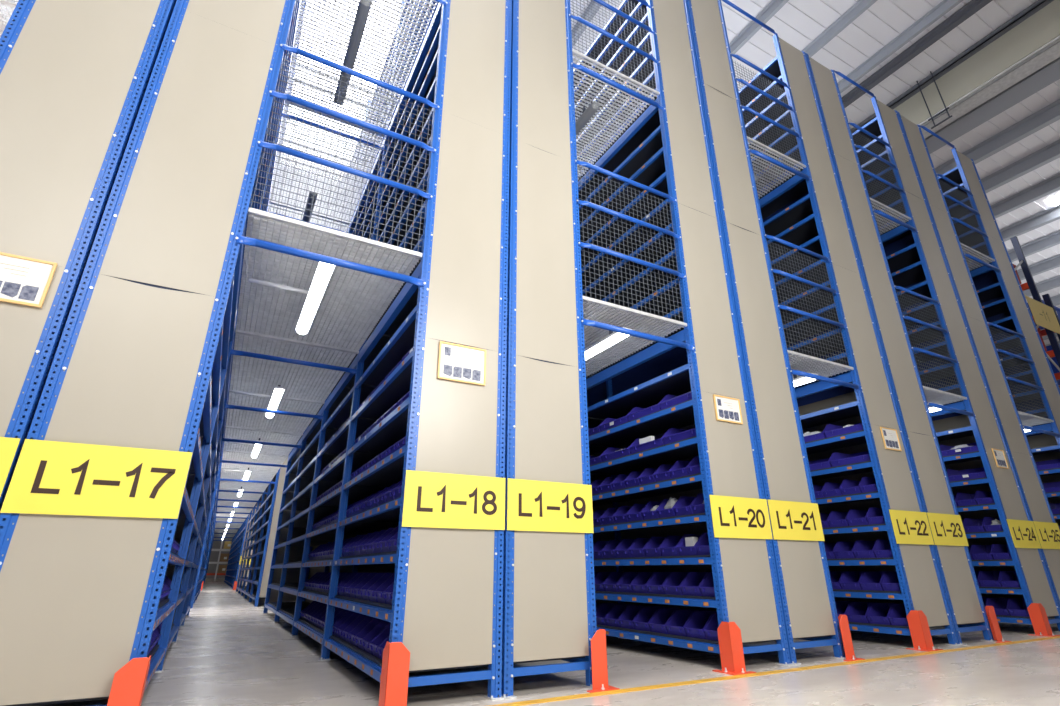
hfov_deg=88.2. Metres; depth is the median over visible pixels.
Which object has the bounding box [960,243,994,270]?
deck grating
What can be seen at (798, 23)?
ceiling
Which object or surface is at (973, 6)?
trim
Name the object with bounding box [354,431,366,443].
bin
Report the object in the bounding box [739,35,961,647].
shelving rack
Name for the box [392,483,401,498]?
bin
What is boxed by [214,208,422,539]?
deck grating
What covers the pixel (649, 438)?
box
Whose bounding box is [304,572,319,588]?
bin
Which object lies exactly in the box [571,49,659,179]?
deck grating
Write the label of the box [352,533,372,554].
bin
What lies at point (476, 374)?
print
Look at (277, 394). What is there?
diffuser
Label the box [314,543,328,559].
bin
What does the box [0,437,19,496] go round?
aisle sign
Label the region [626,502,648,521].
bin
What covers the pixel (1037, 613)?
guard
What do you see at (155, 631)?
bin
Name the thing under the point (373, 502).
bin
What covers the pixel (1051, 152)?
beam
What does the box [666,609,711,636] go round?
bin
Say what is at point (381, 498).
bin
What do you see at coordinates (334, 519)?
bin
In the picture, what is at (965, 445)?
plastic bag
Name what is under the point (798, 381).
diffuser
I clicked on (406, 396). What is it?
bin
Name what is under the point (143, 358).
shelving rack
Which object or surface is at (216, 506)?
tie
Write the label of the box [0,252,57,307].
framed notice
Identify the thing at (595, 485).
bin
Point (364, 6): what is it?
light
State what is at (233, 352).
tie
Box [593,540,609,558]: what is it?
bin
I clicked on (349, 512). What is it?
bin
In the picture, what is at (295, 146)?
deck grating
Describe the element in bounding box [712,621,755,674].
guard
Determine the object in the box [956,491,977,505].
bin
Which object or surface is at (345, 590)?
bin
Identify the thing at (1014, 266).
carton
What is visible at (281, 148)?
guardrail
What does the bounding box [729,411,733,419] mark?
print
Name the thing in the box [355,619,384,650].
bin
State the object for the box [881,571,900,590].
bin
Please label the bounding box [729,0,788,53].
beam
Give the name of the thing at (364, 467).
bin
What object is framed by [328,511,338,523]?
bin
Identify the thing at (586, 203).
guardrail
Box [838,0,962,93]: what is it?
trim
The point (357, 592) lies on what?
bin
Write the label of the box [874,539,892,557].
bin
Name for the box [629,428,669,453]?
bin
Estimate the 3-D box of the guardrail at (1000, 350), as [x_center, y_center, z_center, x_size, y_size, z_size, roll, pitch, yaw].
[6.806,0.252,7.591,1.104,1.267,0.076,11,-24,-26]
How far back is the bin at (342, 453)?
5.37 m
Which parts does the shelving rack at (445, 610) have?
shelf, panel, shelf, shelf, shelf, shelf, shelf, shelf, shelf, shelf, shelf, shelf, shelf, shelf, shelf, shelf, shelf, shelf, shelf, shelf, shelf, shelf, shelf, shelf, shelf, shelf, shelf, shelf, shelf, shelf, shelf, shelf, shelf, shelf, shelf, shelf, shelf, shelf, shelf, shelf, shelf, shelf, shelf, shelf, shelf, shelf, shelf, panel, panel, panel, foot plate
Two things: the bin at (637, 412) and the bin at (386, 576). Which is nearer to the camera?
the bin at (386, 576)
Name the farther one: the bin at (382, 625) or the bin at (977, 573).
the bin at (977, 573)
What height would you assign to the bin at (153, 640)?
0.165 m
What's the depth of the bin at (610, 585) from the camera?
5.08 m
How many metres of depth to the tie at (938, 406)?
6.21 m
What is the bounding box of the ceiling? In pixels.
[0,0,1059,385]
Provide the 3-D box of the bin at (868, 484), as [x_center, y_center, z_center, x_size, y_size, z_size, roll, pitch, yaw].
[3.448,1.296,5.395,0.366,0.165,0.189,11,-24,-26]
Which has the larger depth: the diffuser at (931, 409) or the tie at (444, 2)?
the diffuser at (931, 409)
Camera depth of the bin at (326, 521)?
5.39 m
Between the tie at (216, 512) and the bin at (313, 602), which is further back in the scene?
the tie at (216, 512)
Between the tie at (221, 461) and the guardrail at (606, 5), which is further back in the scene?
the tie at (221, 461)
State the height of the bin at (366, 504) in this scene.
0.165 m
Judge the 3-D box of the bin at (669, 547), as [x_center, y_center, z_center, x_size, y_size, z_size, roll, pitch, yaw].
[1.265,1.585,4.501,0.366,0.165,0.189,11,-24,-26]
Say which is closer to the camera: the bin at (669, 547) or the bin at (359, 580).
the bin at (359, 580)
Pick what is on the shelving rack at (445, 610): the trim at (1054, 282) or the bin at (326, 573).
the bin at (326, 573)
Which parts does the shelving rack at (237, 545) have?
panel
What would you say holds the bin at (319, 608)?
on the shelving rack at (445, 610)
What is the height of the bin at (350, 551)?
0.165 m
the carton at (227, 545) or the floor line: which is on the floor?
the floor line
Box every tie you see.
[215,516,248,518]
[215,521,245,522]
[216,506,256,508]
[216,512,252,513]
[217,499,260,502]
[218,490,267,493]
[219,478,274,483]
[220,460,286,467]
[222,438,301,447]
[225,404,322,418]
[230,349,356,373]
[236,235,425,286]
[267,211,346,232]
[282,113,383,150]
[435,0,446,4]
[571,62,664,110]
[581,318,694,350]
[722,0,777,35]
[748,148,812,181]
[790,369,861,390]
[833,70,875,97]
[872,208,917,232]
[920,125,955,148]
[927,402,975,416]
[963,253,1001,273]
[1022,425,1059,436]
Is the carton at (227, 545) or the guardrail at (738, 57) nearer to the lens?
the guardrail at (738, 57)
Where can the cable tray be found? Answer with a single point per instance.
(1049, 52)
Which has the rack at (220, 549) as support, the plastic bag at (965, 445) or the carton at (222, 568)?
the carton at (222, 568)
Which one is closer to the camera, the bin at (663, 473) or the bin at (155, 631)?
the bin at (155, 631)
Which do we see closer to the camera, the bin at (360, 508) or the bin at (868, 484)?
the bin at (360, 508)
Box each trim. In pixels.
[570,0,604,46]
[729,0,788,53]
[801,0,876,56]
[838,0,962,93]
[842,0,991,107]
[851,0,1053,132]
[925,57,1059,153]
[935,99,1059,176]
[1000,204,1059,241]
[1008,231,1059,261]
[1017,255,1059,279]
[1023,275,1059,296]
[1043,295,1059,305]
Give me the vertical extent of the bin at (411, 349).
0.165 m
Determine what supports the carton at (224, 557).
on the rack at (220, 549)
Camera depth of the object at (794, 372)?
5.22 m
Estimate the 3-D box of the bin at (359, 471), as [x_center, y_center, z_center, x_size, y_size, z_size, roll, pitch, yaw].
[-1.238,0.961,4.529,0.366,0.165,0.189,11,-24,-26]
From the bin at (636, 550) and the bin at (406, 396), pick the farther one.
the bin at (636, 550)
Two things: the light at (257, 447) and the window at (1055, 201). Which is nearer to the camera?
the light at (257, 447)
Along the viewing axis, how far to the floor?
3.56 m
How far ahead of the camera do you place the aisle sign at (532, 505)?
3.38 m
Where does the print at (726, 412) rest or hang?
attached to the framed notice at (727, 409)
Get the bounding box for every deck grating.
[0,0,18,24]
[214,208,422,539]
[268,0,437,231]
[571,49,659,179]
[583,296,686,376]
[747,136,805,198]
[787,350,853,387]
[870,198,910,234]
[922,386,966,404]
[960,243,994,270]
[1018,411,1053,425]
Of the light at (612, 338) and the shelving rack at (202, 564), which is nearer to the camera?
the light at (612, 338)
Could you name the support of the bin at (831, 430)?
on the shelving rack at (812, 216)
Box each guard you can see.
[107,656,150,705]
[378,641,409,705]
[587,629,619,692]
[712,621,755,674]
[838,614,864,660]
[906,610,942,651]
[985,606,1011,642]
[1027,603,1059,636]
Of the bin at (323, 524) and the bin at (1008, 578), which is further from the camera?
the bin at (1008, 578)
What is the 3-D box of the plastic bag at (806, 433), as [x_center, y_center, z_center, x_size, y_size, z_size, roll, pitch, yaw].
[3.100,0.929,6.052,0.096,0.122,0.285,11,-24,-26]
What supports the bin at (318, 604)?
on the shelving rack at (445, 610)
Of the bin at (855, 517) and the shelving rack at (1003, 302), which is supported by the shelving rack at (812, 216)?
the bin at (855, 517)
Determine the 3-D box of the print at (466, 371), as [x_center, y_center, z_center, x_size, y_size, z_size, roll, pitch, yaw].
[-0.394,0.130,3.422,0.056,0.070,0.001,11,-24,-26]
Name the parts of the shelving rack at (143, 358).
shelf, panel, shelf, panel, shelf, shelf, panel, shelf, shelf, shelf, shelf, panel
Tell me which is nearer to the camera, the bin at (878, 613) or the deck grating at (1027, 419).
the bin at (878, 613)
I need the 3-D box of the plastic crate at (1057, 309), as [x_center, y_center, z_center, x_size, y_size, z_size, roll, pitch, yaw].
[10.230,-0.706,11.225,0.960,0.305,0.824,11,-24,-26]
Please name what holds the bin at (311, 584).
on the shelving rack at (445, 610)
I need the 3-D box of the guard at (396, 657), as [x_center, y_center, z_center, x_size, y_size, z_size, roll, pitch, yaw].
[-0.662,1.579,2.673,0.195,0.305,0.195,11,-24,-26]
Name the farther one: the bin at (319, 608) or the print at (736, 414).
the bin at (319, 608)
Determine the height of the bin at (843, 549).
0.165 m
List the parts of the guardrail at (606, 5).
rail, rail, rail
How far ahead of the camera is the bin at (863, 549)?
5.36 m
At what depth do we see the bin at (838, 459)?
5.61 m
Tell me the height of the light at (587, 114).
0.188 m
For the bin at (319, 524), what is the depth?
5.71 m
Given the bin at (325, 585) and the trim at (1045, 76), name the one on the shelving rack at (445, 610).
the bin at (325, 585)
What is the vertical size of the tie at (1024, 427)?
0.049 m
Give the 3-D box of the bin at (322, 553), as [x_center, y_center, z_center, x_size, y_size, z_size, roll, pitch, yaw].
[-1.837,1.923,5.335,0.366,0.165,0.188,11,-24,-26]
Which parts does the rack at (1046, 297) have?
upright frame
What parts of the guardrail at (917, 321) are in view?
rail, rail, rail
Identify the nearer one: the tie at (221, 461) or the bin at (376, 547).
the bin at (376, 547)
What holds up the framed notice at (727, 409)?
attached to the shelving rack at (668, 151)
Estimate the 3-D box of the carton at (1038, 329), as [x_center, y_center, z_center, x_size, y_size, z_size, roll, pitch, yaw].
[8.913,-0.202,10.255,0.960,0.455,0.824,11,-24,-26]
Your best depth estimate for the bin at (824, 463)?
5.82 m
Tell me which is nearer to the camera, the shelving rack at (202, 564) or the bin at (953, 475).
the bin at (953, 475)
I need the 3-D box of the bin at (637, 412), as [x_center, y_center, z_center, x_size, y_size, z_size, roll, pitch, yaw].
[1.179,0.537,5.086,0.366,0.165,0.434,11,-24,-26]
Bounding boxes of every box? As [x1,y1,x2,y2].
[639,436,654,443]
[685,537,697,545]
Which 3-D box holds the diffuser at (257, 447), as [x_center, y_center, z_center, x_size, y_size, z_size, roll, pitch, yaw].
[-4.266,1.524,8.530,0.090,0.040,1.200,11,-24,-26]
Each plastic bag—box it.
[664,497,677,508]
[803,431,820,435]
[950,444,969,449]
[991,519,1000,524]
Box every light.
[221,486,243,496]
[224,468,250,479]
[224,501,237,506]
[227,438,262,457]
[234,385,284,417]
[249,262,334,334]
[302,192,317,221]
[333,0,372,104]
[573,101,599,134]
[585,327,631,359]
[793,373,817,386]
[928,404,940,411]
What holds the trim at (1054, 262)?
attached to the ceiling
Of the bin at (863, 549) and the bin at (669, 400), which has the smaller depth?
the bin at (669, 400)
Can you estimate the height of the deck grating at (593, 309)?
0.052 m
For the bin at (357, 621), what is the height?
0.165 m
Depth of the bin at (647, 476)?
4.84 m
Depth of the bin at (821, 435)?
5.90 m
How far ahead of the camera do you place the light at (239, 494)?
13.22 m
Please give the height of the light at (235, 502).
0.144 m
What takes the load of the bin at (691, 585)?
on the shelving rack at (668, 151)
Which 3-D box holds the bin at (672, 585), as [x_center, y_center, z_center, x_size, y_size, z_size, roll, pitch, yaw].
[1.266,1.850,4.396,0.366,0.165,0.189,11,-24,-26]
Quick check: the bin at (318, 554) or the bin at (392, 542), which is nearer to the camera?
the bin at (392, 542)
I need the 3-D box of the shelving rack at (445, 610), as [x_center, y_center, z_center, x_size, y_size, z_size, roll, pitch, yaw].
[-2.221,-0.410,7.181,0.623,7.340,7.565,11,-24,-26]
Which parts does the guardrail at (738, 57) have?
rail, rail, rail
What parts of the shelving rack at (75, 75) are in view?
panel, panel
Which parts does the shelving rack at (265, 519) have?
shelf, shelf, shelf, shelf, shelf, shelf, panel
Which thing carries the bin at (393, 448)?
on the shelving rack at (445, 610)
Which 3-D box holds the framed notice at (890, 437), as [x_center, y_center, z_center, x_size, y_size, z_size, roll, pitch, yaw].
[3.609,0.861,5.469,0.270,0.220,0.012,11,-24,-26]
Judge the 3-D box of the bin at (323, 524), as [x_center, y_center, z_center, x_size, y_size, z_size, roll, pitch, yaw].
[-1.933,1.712,5.609,0.366,0.165,0.188,11,-24,-26]
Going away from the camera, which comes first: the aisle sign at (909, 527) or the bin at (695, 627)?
the bin at (695, 627)
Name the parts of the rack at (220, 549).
upright frame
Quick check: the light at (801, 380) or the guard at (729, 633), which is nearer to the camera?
the guard at (729, 633)
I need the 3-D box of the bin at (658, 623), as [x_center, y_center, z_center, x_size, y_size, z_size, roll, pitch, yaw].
[1.170,2.181,4.456,0.366,0.165,0.189,11,-24,-26]
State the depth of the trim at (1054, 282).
20.35 m
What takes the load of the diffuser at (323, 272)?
attached to the light at (323, 272)
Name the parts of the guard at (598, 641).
plate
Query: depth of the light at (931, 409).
6.40 m
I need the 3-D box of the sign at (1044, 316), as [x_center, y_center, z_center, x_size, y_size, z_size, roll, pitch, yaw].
[9.463,-0.684,10.055,1.080,0.570,0.008,11,-24,-26]
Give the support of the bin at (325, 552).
on the shelving rack at (445, 610)
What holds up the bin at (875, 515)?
on the shelving rack at (812, 216)
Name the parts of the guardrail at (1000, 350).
rail, rail, rail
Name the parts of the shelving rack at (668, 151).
shelf, shelf, shelf, shelf, shelf, shelf, shelf, shelf, shelf, shelf, shelf, shelf, shelf, shelf, shelf, shelf, shelf, shelf, shelf, shelf, shelf, shelf, shelf, shelf, shelf, shelf, panel, shelf, panel, panel, panel, foot plate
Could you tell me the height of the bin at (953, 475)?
0.165 m
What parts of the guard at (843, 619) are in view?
plate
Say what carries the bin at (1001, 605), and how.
on the shelving rack at (917, 262)
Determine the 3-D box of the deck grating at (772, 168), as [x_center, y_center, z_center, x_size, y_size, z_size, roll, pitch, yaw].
[1.080,-1.099,9.351,1.021,0.052,7.450,11,-24,-26]
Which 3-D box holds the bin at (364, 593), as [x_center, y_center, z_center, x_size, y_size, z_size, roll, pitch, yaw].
[-0.946,1.580,3.707,0.366,0.165,0.189,11,-24,-26]
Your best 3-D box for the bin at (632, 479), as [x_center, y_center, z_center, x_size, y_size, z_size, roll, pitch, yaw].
[1.071,1.164,5.052,0.366,0.165,0.189,11,-24,-26]
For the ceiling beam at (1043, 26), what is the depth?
10.98 m
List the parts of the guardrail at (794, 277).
rail, rail, rail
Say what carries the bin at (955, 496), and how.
on the shelving rack at (917, 262)
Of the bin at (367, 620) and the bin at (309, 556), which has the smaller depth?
the bin at (367, 620)
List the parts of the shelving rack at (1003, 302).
shelf, shelf, shelf, shelf, shelf, shelf, panel, shelf, shelf, shelf, shelf, shelf, panel, shelf, shelf, shelf, panel, shelf, shelf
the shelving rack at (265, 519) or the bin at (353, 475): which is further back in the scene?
the shelving rack at (265, 519)
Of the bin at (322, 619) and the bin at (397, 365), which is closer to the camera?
the bin at (397, 365)
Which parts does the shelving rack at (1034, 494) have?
panel, panel, panel, panel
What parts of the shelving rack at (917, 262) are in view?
shelf, shelf, shelf, shelf, shelf, shelf, shelf, panel, shelf, shelf, shelf, shelf, shelf, shelf, panel, shelf, shelf, shelf, shelf, shelf, panel, shelf, shelf, shelf, shelf, panel, shelf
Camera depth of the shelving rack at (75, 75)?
2.76 m
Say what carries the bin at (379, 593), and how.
on the shelving rack at (445, 610)
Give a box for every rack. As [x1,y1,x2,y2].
[0,0,176,513]
[0,0,306,705]
[190,452,222,607]
[203,513,216,584]
[207,541,229,581]
[224,506,259,588]
[236,457,287,606]
[263,0,511,700]
[499,0,596,698]
[571,0,793,669]
[687,0,845,664]
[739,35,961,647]
[806,53,996,644]
[852,97,1059,633]
[898,112,1059,617]
[938,148,1059,524]
[1010,236,1059,370]
[1032,294,1059,379]
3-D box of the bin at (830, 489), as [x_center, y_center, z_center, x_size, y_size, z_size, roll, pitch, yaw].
[3.255,1.428,5.726,0.366,0.165,0.189,11,-24,-26]
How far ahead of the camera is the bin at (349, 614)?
4.28 m
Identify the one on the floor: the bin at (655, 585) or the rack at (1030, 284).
the rack at (1030, 284)
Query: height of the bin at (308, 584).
0.165 m
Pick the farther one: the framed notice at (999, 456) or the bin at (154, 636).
the framed notice at (999, 456)
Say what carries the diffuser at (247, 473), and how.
attached to the light at (247, 472)
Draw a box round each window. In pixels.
[284,0,400,176]
[1047,195,1059,205]
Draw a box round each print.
[1,281,20,297]
[18,285,38,300]
[443,364,451,375]
[444,347,450,355]
[453,366,461,377]
[463,368,470,378]
[472,370,480,380]
[718,409,723,417]
[724,410,728,418]
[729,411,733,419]
[734,412,738,420]
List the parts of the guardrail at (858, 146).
rail, rail, rail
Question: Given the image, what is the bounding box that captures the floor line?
[487,636,1059,705]
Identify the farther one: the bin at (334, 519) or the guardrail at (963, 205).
the guardrail at (963, 205)
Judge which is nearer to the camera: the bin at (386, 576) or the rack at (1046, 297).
the bin at (386, 576)
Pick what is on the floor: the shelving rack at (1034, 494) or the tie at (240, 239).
the shelving rack at (1034, 494)
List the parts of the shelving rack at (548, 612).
foot plate, panel, panel, shelf, panel, panel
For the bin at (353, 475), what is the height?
0.165 m
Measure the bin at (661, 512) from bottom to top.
0.165 m
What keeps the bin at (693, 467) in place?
on the shelving rack at (668, 151)
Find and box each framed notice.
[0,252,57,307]
[437,341,485,385]
[713,394,742,423]
[880,427,901,450]
[991,448,1008,468]
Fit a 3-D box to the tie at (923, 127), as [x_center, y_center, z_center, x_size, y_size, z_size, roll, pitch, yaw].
[6.806,-3.592,9.104,1.090,0.042,0.038,11,-24,-26]
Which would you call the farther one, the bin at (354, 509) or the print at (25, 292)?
the bin at (354, 509)
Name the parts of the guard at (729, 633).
plate, plate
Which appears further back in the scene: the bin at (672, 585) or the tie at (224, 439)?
the tie at (224, 439)
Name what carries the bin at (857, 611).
on the shelving rack at (812, 216)
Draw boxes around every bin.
[151,637,155,648]
[152,632,158,644]
[153,629,160,641]
[300,601,316,619]
[303,602,320,620]
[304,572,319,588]
[306,603,324,622]
[307,572,322,589]
[308,545,321,559]
[309,604,326,623]
[310,572,325,590]
[311,544,324,559]
[312,605,326,625]
[313,572,330,590]
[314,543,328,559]
[315,610,325,627]
[316,572,350,591]
[317,542,332,558]
[318,512,333,527]
[319,607,338,628]
[320,541,334,558]
[320,572,364,591]
[321,510,337,526]
[323,573,340,592]
[323,608,345,626]
[324,510,338,525]
[324,543,334,557]
[327,540,343,557]
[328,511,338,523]
[332,506,347,522]
[332,610,348,634]
[332,611,355,637]
[334,452,343,460]
[337,573,351,594]
[337,573,357,595]
[337,613,362,639]
[341,535,361,555]
[341,536,356,556]
[342,573,363,596]
[342,615,369,642]
[346,499,362,516]
[347,535,365,555]
[347,573,370,597]
[348,616,377,646]
[350,472,356,478]
[351,494,371,514]
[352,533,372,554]
[353,573,377,598]
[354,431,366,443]
[355,460,370,475]
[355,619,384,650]
[356,492,376,512]
[358,531,378,554]
[360,573,384,600]
[361,464,368,471]
[362,488,384,510]
[362,621,390,654]
[364,530,386,553]
[366,418,381,432]
[367,459,374,467]
[367,573,393,601]
[369,484,392,507]
[369,623,390,658]
[370,379,384,394]
[371,526,397,552]
[373,449,386,463]
[374,573,394,603]
[376,481,399,504]
[378,637,388,658]
[379,526,398,551]
[380,442,396,459]
[381,402,398,419]
[383,583,393,604]
[384,479,402,501]
[385,360,402,379]
[387,532,397,550]
[388,443,397,453]
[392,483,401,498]
[396,437,405,448]
[398,391,409,404]
[402,346,413,359]
[586,418,606,435]
[587,448,607,464]
[592,477,606,494]
[592,572,611,590]
[593,509,607,525]
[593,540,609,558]
[593,603,621,621]
[593,604,634,625]
[599,408,633,430]
[599,474,619,492]
[600,439,636,461]
[600,506,620,524]
[602,539,622,557]
[603,572,625,591]
[605,605,647,627]
[611,471,632,489]
[613,504,634,522]
[615,538,636,557]
[617,572,639,592]
[619,606,660,629]
[624,468,645,487]
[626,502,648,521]
[627,395,666,420]
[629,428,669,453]
[629,537,651,556]
[631,572,654,592]
[633,607,672,631]
[638,464,661,484]
[641,499,664,519]
[643,536,667,556]
[646,572,671,593]
[649,608,697,633]
[653,461,676,481]
[656,496,681,517]
[659,392,691,409]
[659,534,685,555]
[663,428,695,443]
[663,572,689,594]
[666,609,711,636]
[669,456,694,477]
[673,494,698,515]
[677,533,703,555]
[680,572,708,595]
[684,611,716,638]
[687,456,700,474]
[691,493,704,513]
[695,533,709,554]
[700,572,714,596]
[704,614,718,640]
[804,425,827,441]
[808,453,833,470]
[813,482,826,497]
[820,511,831,527]
[822,480,843,496]
[824,423,863,437]
[824,541,838,558]
[828,509,850,526]
[829,571,844,588]
[830,451,870,466]
[834,541,856,558]
[835,601,856,621]
[840,571,863,589]
[841,477,863,494]
[846,602,877,622]
[847,508,870,525]
[853,540,877,557]
[860,477,877,492]
[860,571,884,590]
[867,507,884,524]
[867,603,898,624]
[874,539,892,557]
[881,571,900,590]
[889,604,908,625]
[940,443,978,456]
[947,467,986,481]
[954,493,958,505]
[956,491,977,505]
[964,517,985,531]
[968,545,973,559]
[971,544,993,559]
[975,571,980,586]
[976,491,994,504]
[979,571,1001,586]
[982,597,997,606]
[984,517,1002,530]
[987,598,1015,615]
[992,544,1011,558]
[1000,571,1020,586]
[1008,598,1029,616]
[1035,459,1059,469]
[1042,482,1059,491]
[1049,503,1059,513]
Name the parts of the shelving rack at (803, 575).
panel, panel, panel, panel, shelf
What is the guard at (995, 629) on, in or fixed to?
on the floor
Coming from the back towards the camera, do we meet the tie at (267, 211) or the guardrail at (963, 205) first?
the guardrail at (963, 205)
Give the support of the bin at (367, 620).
on the shelving rack at (445, 610)
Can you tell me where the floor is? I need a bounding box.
[33,578,1059,705]
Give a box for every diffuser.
[243,471,250,479]
[251,444,261,457]
[266,388,283,417]
[296,262,334,334]
[793,377,815,386]
[929,407,940,411]
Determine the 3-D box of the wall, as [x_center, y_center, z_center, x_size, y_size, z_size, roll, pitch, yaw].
[-18.653,18.456,58.956,58.000,10.630,0.001,11,-24,-26]
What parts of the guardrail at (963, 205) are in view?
rail, rail, rail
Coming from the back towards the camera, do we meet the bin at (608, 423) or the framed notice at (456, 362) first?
the bin at (608, 423)
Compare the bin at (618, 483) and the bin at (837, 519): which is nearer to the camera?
the bin at (618, 483)
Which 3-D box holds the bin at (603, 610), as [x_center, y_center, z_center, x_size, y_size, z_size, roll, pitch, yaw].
[0.783,2.445,5.118,0.366,0.165,0.189,11,-24,-26]
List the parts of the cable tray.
hanger frame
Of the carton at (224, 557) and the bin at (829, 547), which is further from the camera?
the carton at (224, 557)
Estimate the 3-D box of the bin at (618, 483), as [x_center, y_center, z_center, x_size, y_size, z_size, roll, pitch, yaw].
[0.974,1.230,5.217,0.366,0.165,0.189,11,-24,-26]
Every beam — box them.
[893,0,1059,124]
[981,139,1059,192]
[991,173,1059,218]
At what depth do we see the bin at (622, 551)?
5.00 m
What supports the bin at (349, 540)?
on the shelving rack at (445, 610)
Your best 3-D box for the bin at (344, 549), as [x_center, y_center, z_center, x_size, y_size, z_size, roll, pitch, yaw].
[-1.334,1.580,4.474,0.366,0.165,0.189,11,-24,-26]
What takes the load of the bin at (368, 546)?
on the shelving rack at (445, 610)
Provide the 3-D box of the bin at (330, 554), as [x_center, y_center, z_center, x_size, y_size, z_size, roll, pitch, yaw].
[-1.644,1.792,5.005,0.366,0.165,0.188,11,-24,-26]
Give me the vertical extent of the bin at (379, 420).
0.165 m
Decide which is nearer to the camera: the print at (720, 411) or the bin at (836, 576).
the print at (720, 411)
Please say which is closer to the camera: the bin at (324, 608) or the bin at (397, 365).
the bin at (397, 365)
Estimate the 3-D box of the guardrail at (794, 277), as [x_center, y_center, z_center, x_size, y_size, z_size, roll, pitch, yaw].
[2.862,-0.533,5.599,1.079,1.267,0.076,11,-24,-26]
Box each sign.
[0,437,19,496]
[0,439,192,518]
[239,556,250,564]
[402,470,505,529]
[507,478,593,532]
[709,495,772,538]
[767,499,824,540]
[889,509,933,544]
[926,512,968,545]
[1006,519,1041,548]
[1025,295,1059,333]
[1033,521,1059,548]
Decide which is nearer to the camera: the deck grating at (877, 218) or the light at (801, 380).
the light at (801, 380)
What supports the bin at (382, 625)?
on the shelving rack at (445, 610)
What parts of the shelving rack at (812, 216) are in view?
shelf, shelf, shelf, shelf, shelf, shelf, shelf, shelf, shelf, shelf, shelf, panel, shelf, shelf, shelf, shelf, panel, shelf, shelf, shelf, shelf, shelf, shelf, panel, shelf, shelf, panel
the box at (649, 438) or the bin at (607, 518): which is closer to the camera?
the box at (649, 438)
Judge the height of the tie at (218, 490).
0.044 m
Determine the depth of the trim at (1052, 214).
16.70 m
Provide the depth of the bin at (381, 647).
3.09 m
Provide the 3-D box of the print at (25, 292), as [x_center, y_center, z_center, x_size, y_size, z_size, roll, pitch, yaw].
[-2.276,-0.273,2.482,0.056,0.070,0.001,11,-24,-26]
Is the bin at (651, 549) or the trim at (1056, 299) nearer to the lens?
the bin at (651, 549)
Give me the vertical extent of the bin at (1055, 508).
0.165 m
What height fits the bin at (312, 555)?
0.165 m
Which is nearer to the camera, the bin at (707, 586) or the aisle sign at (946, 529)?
the bin at (707, 586)
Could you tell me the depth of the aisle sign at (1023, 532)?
6.11 m
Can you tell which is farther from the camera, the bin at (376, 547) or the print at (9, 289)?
the bin at (376, 547)
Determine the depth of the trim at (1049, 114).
13.32 m
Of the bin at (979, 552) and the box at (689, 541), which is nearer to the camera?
the box at (689, 541)
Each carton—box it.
[218,565,226,572]
[219,554,228,561]
[223,541,231,548]
[1013,264,1021,283]
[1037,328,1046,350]
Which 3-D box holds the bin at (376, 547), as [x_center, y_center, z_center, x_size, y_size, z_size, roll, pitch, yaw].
[-0.850,1.250,3.647,0.366,0.165,0.189,11,-24,-26]
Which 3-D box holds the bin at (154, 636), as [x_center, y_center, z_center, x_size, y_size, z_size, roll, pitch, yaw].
[-2.549,1.782,3.435,0.366,0.165,0.189,11,-24,-26]
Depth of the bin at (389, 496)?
3.52 m
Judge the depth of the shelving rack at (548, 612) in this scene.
3.79 m
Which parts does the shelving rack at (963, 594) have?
panel, panel, panel, panel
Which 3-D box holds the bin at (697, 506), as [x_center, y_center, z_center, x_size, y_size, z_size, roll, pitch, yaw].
[1.458,1.176,4.280,0.366,0.165,0.189,11,-24,-26]
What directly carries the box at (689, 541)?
in the bin at (683, 550)
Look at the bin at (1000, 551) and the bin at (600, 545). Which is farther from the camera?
the bin at (1000, 551)
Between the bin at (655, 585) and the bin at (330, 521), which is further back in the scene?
the bin at (330, 521)
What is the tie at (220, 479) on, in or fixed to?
attached to the shelving rack at (202, 564)
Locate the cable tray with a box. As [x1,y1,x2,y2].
[916,35,1059,138]
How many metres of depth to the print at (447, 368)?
3.36 m
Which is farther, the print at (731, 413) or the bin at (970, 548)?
the bin at (970, 548)
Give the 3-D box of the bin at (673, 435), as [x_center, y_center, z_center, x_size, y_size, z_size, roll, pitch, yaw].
[1.397,0.672,4.601,0.366,0.165,0.434,11,-24,-26]
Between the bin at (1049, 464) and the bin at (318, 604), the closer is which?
the bin at (318, 604)
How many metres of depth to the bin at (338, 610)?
4.69 m
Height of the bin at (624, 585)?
0.165 m
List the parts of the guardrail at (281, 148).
rail, rail, rail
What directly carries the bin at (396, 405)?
on the shelving rack at (445, 610)
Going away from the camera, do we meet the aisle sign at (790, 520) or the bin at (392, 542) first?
the bin at (392, 542)
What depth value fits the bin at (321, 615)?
4.96 m
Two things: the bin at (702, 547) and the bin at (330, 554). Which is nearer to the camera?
the bin at (702, 547)
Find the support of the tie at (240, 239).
attached to the shelving rack at (143, 358)
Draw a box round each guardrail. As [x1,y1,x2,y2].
[250,44,438,252]
[569,0,659,89]
[575,159,685,321]
[730,53,802,162]
[764,234,848,364]
[848,122,907,215]
[894,285,962,395]
[936,173,991,257]
[987,322,1049,418]
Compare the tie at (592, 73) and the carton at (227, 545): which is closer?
the tie at (592, 73)
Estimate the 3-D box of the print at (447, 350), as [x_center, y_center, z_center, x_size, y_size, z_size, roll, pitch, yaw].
[-0.513,-0.011,3.408,0.040,0.055,0.001,11,-24,-26]
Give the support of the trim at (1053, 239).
attached to the ceiling
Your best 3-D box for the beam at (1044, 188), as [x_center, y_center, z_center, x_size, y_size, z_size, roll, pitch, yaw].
[4.298,2.257,32.281,0.320,0.284,76.000,11,-24,-26]
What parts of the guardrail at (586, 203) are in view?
rail, rail, rail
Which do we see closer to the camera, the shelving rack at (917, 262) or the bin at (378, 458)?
the bin at (378, 458)
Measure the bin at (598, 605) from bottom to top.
0.165 m
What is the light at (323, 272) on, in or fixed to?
attached to the deck grating at (353, 302)
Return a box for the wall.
[206,540,231,578]

